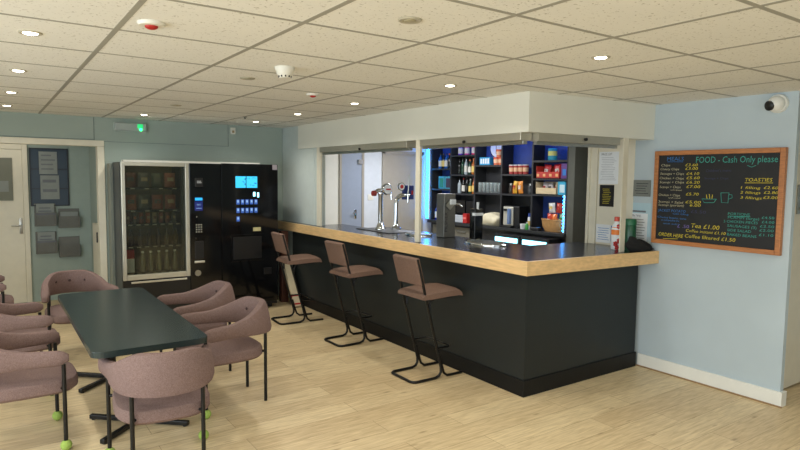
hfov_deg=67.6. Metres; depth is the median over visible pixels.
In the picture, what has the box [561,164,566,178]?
carton
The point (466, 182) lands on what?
bottle
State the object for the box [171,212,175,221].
bar
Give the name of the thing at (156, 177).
packet
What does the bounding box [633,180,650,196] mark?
plaque
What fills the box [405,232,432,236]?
drip tray
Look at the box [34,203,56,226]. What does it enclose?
rack
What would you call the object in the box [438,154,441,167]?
bottle
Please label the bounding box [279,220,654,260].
countertop
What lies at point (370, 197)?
light switch
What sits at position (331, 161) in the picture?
trim
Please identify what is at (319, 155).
trim
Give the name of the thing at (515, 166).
pot
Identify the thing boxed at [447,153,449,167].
bottle
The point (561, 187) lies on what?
print
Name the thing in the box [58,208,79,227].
rack
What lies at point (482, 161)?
print
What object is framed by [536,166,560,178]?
display box
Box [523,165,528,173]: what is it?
pot
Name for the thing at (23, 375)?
tub chair
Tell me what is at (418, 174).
trim
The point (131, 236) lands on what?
drink bottle
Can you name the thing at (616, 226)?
bottle
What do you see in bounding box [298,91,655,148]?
bulkhead
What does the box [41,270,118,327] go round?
tub chair
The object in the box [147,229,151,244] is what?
drink bottle
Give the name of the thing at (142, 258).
water bottle
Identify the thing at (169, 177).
packet
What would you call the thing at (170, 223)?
tray
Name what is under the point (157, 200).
packet
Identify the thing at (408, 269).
bar stool
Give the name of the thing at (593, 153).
trim
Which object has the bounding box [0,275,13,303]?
tub chair
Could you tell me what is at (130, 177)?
packet
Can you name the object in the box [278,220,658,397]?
bar counter
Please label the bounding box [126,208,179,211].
tray
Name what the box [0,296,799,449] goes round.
floor
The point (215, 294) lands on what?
tub chair
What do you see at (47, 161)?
print
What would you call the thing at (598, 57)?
recessed light
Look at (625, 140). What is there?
trim
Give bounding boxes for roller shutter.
[320,141,415,154]
[420,132,531,148]
[531,133,619,148]
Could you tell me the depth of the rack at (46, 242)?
7.39 m
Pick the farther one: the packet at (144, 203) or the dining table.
the packet at (144, 203)
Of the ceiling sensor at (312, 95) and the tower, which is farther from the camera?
the tower
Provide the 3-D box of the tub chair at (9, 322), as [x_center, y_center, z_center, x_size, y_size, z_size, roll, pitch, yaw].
[-2.848,0.869,4.348,0.638,0.707,0.608,-3,6,-37]
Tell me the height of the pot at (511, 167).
0.130 m
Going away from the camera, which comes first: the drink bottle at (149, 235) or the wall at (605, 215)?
the wall at (605, 215)
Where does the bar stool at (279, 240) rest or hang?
on the floor
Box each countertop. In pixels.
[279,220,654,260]
[427,219,565,242]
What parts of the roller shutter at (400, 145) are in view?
rail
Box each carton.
[127,249,134,272]
[558,181,565,194]
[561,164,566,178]
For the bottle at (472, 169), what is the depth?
9.05 m
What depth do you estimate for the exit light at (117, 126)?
6.75 m
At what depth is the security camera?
4.14 m
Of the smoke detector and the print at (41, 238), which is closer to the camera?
the smoke detector
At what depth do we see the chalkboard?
4.51 m
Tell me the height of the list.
0.288 m
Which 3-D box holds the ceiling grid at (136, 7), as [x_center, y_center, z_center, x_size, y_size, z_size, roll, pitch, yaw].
[0.174,-0.858,2.952,9.100,0.002,11.036,-2,6,-35]
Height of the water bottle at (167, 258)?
0.222 m
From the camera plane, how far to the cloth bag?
4.88 m
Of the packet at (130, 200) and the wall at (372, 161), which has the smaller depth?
the packet at (130, 200)
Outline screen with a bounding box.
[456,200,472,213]
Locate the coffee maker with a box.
[499,206,527,227]
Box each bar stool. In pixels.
[271,232,322,324]
[324,240,383,346]
[391,254,462,383]
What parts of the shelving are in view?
led strip, shelf, panel, shelf, shelf, shelf, panel, shelf, shelf, panel, panel, shelf, shelf, panel, panel, shelf, shelf, shelf, panel, led strip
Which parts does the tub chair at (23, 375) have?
backrest, seat, leg, leg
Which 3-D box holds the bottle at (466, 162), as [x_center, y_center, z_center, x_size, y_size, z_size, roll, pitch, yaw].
[1.019,-0.909,9.210,0.060,0.260,0.060,-2,6,-35]
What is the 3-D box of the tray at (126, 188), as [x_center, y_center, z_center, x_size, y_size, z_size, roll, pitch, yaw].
[-2.764,-0.406,6.593,0.600,0.020,0.313,-2,6,-35]
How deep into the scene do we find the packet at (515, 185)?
8.28 m
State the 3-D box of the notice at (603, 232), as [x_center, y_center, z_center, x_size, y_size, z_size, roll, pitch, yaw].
[1.843,0.077,5.420,0.003,0.165,0.155,-2,6,-35]
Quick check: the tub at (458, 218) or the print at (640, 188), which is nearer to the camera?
the print at (640, 188)
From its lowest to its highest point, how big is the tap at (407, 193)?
0.610 m
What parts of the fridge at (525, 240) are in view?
lit panel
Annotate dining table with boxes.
[58,287,206,444]
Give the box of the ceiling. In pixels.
[0,0,799,127]
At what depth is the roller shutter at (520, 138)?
4.72 m
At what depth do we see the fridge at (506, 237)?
8.10 m
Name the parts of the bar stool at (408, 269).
leg, backrest, leg, seat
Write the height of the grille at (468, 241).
0.003 m
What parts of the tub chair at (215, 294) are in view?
backrest, seat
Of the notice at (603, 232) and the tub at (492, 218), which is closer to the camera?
the notice at (603, 232)
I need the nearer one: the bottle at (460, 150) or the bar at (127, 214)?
the bar at (127, 214)
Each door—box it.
[0,149,26,302]
[92,223,98,274]
[342,153,362,226]
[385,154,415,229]
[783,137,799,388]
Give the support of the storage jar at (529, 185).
on the shelving
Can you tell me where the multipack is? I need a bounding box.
[480,157,493,164]
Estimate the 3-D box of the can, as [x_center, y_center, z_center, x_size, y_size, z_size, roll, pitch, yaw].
[1.993,-0.921,7.799,0.121,0.155,0.121,-2,6,-35]
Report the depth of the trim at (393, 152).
9.33 m
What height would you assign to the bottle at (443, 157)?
0.240 m
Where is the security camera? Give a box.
[764,94,788,112]
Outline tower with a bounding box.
[436,193,462,237]
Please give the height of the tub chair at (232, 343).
0.707 m
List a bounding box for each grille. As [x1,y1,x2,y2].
[407,232,429,234]
[467,240,505,243]
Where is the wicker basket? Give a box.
[541,218,564,232]
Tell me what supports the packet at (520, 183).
on the shelving
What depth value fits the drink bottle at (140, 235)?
6.48 m
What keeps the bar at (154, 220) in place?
on the vending machine at (197, 189)
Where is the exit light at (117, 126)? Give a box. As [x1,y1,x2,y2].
[113,122,146,131]
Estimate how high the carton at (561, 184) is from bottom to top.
0.175 m
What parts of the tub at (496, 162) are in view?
snack tub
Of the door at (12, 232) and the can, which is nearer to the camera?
the door at (12, 232)
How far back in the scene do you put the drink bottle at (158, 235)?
6.58 m
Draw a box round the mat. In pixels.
[356,227,414,233]
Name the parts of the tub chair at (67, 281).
leg, seat, backrest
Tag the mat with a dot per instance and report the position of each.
(387, 230)
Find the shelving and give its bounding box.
[426,141,568,232]
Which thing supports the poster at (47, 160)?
attached to the noticeboard at (62, 154)
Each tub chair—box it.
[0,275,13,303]
[0,302,59,395]
[0,330,77,449]
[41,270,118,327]
[98,344,214,449]
[157,280,234,370]
[176,296,271,418]
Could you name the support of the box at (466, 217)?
on the countertop at (461, 229)
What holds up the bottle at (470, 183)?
on the shelving
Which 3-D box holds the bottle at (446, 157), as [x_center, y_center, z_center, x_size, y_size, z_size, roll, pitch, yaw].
[0.749,-1.028,9.595,0.069,0.240,0.069,-2,6,-35]
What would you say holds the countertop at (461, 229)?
on the floor
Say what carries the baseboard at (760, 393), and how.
attached to the wall at (719, 312)
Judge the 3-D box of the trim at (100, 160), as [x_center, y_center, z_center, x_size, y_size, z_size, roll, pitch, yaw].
[-4.237,0.075,6.168,2.170,1.965,0.144,-2,6,-35]
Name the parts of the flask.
lid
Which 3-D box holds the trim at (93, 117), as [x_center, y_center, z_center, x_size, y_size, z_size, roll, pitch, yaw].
[-3.788,-1.040,6.308,4.008,0.267,0.004,-2,6,-35]
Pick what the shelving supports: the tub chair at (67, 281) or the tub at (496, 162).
the tub at (496, 162)
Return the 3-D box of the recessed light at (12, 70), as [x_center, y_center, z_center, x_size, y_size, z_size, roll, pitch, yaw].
[-2.327,-0.940,3.641,0.098,0.014,0.098,-2,6,-35]
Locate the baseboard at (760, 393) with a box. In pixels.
[637,353,786,406]
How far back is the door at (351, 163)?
9.06 m
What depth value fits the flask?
5.00 m
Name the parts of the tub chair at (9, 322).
backrest, seat, leg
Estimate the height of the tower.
0.430 m
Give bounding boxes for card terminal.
[530,227,540,230]
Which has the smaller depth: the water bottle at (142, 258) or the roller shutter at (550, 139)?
the roller shutter at (550, 139)
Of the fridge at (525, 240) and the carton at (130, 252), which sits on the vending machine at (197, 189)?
the carton at (130, 252)
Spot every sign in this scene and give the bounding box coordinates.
[282,263,300,306]
[599,185,613,206]
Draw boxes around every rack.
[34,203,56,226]
[35,231,57,253]
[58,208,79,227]
[59,236,80,256]
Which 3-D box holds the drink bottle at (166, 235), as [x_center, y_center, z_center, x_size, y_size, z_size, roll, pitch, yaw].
[-2.596,0.125,6.655,0.056,0.175,0.055,-2,6,-35]
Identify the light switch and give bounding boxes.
[368,194,373,199]
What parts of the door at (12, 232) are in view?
handle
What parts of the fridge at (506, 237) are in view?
lit panel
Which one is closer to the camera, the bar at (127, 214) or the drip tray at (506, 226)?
the bar at (127, 214)
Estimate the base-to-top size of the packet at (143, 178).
0.160 m
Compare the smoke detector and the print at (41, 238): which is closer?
the smoke detector
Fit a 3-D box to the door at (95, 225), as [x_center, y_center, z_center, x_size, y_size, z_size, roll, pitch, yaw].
[-3.595,0.481,7.116,0.063,0.980,0.560,-2,6,-35]
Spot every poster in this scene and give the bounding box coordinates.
[38,151,56,173]
[40,175,59,198]
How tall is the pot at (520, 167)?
0.130 m
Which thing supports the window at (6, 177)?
attached to the door at (12, 232)
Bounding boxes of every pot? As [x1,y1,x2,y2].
[509,165,513,173]
[514,165,518,173]
[518,165,522,173]
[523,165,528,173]
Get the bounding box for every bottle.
[128,230,133,245]
[138,229,142,245]
[140,251,145,271]
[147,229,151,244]
[148,251,153,270]
[156,229,160,244]
[156,250,161,270]
[164,228,169,243]
[164,250,169,269]
[172,249,177,268]
[173,228,177,243]
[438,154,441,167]
[441,154,444,167]
[444,153,447,167]
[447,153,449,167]
[458,147,463,154]
[458,160,460,173]
[458,179,461,192]
[461,159,463,173]
[462,178,464,192]
[464,147,469,154]
[464,158,467,173]
[465,177,468,193]
[468,159,471,173]
[468,179,471,193]
[471,158,473,174]
[611,217,619,249]
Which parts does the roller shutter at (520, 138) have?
rail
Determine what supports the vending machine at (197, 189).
on the floor
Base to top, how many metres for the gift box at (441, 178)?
0.200 m
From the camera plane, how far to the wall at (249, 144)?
7.01 m
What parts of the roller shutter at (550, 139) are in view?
rail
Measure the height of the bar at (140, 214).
0.115 m
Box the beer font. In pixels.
[469,202,482,239]
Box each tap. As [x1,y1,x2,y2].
[371,183,392,229]
[390,175,413,229]
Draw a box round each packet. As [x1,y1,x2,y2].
[125,172,135,186]
[125,195,136,209]
[138,173,148,186]
[138,195,149,209]
[151,173,161,186]
[152,195,162,208]
[164,173,174,186]
[165,195,175,208]
[513,181,517,193]
[518,181,522,193]
[544,164,551,171]
[549,203,555,212]
[552,214,557,219]
[554,164,560,171]
[556,203,562,213]
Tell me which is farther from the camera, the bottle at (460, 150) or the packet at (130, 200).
the bottle at (460, 150)
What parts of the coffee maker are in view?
plate, water tank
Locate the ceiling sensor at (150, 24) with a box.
[137,19,165,29]
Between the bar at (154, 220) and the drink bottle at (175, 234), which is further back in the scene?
the drink bottle at (175, 234)
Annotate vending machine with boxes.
[107,160,221,309]
[221,162,277,305]
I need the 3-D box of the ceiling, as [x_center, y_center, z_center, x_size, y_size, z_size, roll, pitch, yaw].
[0.218,-0.960,3.850,10.400,0.060,12.400,-2,6,-35]
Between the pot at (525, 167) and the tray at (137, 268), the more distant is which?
the pot at (525, 167)
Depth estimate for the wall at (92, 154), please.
7.48 m
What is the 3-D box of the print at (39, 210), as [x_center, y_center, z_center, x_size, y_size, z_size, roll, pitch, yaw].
[-4.367,-0.171,7.359,0.210,0.092,0.030,-2,6,-35]
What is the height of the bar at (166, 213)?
0.115 m
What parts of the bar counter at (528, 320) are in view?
post, panel, panel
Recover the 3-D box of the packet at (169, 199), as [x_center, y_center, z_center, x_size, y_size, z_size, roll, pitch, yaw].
[-2.558,-0.258,6.649,0.115,0.160,0.061,-2,6,-35]
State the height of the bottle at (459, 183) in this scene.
0.226 m
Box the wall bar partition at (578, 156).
[566,146,587,242]
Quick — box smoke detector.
[275,65,294,78]
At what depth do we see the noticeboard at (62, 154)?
7.43 m
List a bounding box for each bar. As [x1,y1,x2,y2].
[126,213,129,223]
[132,213,136,223]
[139,213,142,222]
[146,213,149,222]
[152,212,156,222]
[159,212,162,222]
[165,212,168,222]
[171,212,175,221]
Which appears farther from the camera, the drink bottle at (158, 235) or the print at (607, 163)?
the drink bottle at (158, 235)
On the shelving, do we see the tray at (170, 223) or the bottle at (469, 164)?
the bottle at (469, 164)
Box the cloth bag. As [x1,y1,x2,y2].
[625,236,653,251]
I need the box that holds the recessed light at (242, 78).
[240,77,254,79]
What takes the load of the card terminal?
on the countertop at (461, 229)
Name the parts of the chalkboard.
frame rail, frame rail, frame rail, frame rail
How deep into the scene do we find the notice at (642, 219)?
5.10 m
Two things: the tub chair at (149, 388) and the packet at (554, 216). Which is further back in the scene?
the packet at (554, 216)
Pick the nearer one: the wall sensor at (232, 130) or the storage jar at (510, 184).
the wall sensor at (232, 130)
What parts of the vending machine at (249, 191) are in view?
coin door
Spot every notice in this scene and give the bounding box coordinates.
[596,224,610,242]
[632,213,647,241]
[633,203,651,236]
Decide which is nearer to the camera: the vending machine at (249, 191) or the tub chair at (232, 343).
the tub chair at (232, 343)
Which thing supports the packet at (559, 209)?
on the packet
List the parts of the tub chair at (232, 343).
seat, backrest, leg, leg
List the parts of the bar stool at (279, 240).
backrest, leg, leg, seat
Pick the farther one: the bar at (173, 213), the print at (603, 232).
the bar at (173, 213)
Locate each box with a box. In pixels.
[439,176,444,188]
[445,176,449,188]
[463,213,469,222]
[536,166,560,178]
[536,182,557,194]
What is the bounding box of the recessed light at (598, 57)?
[591,55,610,59]
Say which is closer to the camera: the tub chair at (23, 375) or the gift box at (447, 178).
the tub chair at (23, 375)
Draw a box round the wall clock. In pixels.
[490,146,500,156]
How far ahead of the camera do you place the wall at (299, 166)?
7.51 m
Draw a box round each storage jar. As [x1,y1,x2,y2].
[509,183,512,193]
[528,184,530,193]
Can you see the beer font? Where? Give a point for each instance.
(476, 214)
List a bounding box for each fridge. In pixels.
[494,232,531,243]
[521,236,560,244]
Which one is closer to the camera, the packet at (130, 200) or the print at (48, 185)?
the packet at (130, 200)
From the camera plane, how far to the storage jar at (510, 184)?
8.45 m
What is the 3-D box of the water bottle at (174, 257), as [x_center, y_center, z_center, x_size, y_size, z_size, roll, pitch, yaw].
[-2.540,0.386,6.742,0.060,0.222,0.058,-2,6,-35]
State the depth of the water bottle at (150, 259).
6.58 m
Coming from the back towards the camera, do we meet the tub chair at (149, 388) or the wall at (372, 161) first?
the wall at (372, 161)
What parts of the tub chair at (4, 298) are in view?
backrest, leg, seat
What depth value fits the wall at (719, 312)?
4.57 m
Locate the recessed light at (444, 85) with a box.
[443,84,456,86]
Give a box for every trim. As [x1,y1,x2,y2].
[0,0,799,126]
[0,137,107,281]
[0,144,32,301]
[15,117,227,146]
[317,147,321,225]
[325,154,338,224]
[339,151,423,230]
[415,140,421,241]
[585,147,598,243]
[619,138,628,251]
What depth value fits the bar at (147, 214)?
6.51 m
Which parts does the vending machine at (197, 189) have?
door, panel, blue panel, payment panel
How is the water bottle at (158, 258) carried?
on the vending machine at (197, 189)
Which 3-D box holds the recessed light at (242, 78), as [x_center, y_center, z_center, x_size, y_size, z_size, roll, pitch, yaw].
[-0.978,-0.938,3.833,0.098,0.009,0.098,-2,6,-35]
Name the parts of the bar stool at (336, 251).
backrest, leg, leg, seat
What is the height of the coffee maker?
0.300 m
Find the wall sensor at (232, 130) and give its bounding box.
[230,128,234,133]
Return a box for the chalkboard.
[651,147,787,255]
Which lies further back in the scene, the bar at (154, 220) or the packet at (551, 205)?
the packet at (551, 205)
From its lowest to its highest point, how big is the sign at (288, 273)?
0.534 m
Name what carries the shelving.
on the countertop at (461, 229)
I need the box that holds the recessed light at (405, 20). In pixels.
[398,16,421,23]
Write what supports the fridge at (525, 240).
on the floor
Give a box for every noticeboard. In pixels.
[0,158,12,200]
[29,148,69,205]
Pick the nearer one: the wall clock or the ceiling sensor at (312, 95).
the ceiling sensor at (312, 95)
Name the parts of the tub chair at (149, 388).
leg, leg, backrest, seat, leg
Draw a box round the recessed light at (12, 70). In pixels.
[9,69,26,72]
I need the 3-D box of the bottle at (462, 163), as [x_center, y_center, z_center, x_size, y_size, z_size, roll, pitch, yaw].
[0.975,-0.908,9.274,0.059,0.245,0.059,-2,6,-35]
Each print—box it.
[36,207,54,214]
[37,235,55,242]
[41,155,54,169]
[43,180,56,191]
[480,159,488,163]
[559,185,564,192]
[598,227,608,239]
[601,157,614,176]
[635,183,647,193]
[636,219,644,238]
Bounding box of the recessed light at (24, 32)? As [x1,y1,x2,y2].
[18,30,42,35]
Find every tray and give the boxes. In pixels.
[125,187,178,189]
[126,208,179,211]
[126,221,179,225]
[127,242,179,248]
[127,266,180,274]
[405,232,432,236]
[465,240,507,246]
[499,225,513,227]
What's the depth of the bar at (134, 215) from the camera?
6.44 m
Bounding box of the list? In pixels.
[598,151,618,183]
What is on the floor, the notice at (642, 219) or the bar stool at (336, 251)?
the bar stool at (336, 251)
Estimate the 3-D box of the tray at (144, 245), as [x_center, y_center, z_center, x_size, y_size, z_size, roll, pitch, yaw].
[-2.771,0.222,6.644,0.600,0.020,0.313,-2,6,-35]
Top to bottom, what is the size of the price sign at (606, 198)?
0.194 m
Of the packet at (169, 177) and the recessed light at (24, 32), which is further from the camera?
the packet at (169, 177)
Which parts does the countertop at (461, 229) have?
drawer, drawer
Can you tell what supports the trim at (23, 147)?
attached to the wall at (42, 265)
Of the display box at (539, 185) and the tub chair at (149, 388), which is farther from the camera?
the display box at (539, 185)
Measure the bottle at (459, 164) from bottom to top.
0.230 m
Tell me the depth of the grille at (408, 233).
6.06 m
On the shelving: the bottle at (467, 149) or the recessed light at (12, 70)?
the bottle at (467, 149)
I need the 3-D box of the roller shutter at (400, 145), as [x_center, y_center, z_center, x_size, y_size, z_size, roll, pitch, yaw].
[-0.398,-0.798,6.258,0.130,0.086,1.753,-2,6,-35]
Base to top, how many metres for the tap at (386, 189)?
0.511 m
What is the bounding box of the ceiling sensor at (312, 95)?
[306,93,319,97]
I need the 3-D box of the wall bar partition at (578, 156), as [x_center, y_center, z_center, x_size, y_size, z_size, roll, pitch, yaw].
[2.745,-0.109,7.889,1.520,2.222,0.100,-2,6,-35]
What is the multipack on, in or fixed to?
on the shelving
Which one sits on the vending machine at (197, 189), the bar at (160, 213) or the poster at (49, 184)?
the bar at (160, 213)
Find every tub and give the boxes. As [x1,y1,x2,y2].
[455,215,462,222]
[483,212,499,225]
[493,149,500,164]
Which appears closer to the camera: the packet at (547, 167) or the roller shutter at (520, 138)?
the roller shutter at (520, 138)
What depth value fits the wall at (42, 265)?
7.57 m
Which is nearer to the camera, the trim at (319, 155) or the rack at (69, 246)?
the trim at (319, 155)
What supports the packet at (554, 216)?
in the wicker basket
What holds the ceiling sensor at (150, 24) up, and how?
attached to the ceiling
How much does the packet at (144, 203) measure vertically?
0.160 m
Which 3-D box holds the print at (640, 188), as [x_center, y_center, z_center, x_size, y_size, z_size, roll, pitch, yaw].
[2.058,-0.311,5.087,0.001,0.087,0.127,-2,6,-35]
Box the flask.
[624,219,636,249]
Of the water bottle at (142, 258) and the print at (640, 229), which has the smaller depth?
the print at (640, 229)
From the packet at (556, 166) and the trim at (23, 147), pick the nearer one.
the trim at (23, 147)
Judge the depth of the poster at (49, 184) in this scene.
7.41 m
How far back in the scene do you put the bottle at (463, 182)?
9.25 m
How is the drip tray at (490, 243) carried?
on the bar counter at (528, 320)
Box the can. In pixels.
[548,148,557,159]
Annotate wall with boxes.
[0,111,282,295]
[0,143,91,303]
[89,147,97,271]
[282,126,324,297]
[364,146,430,231]
[596,139,635,244]
[633,91,799,391]
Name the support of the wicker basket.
on the countertop at (461, 229)

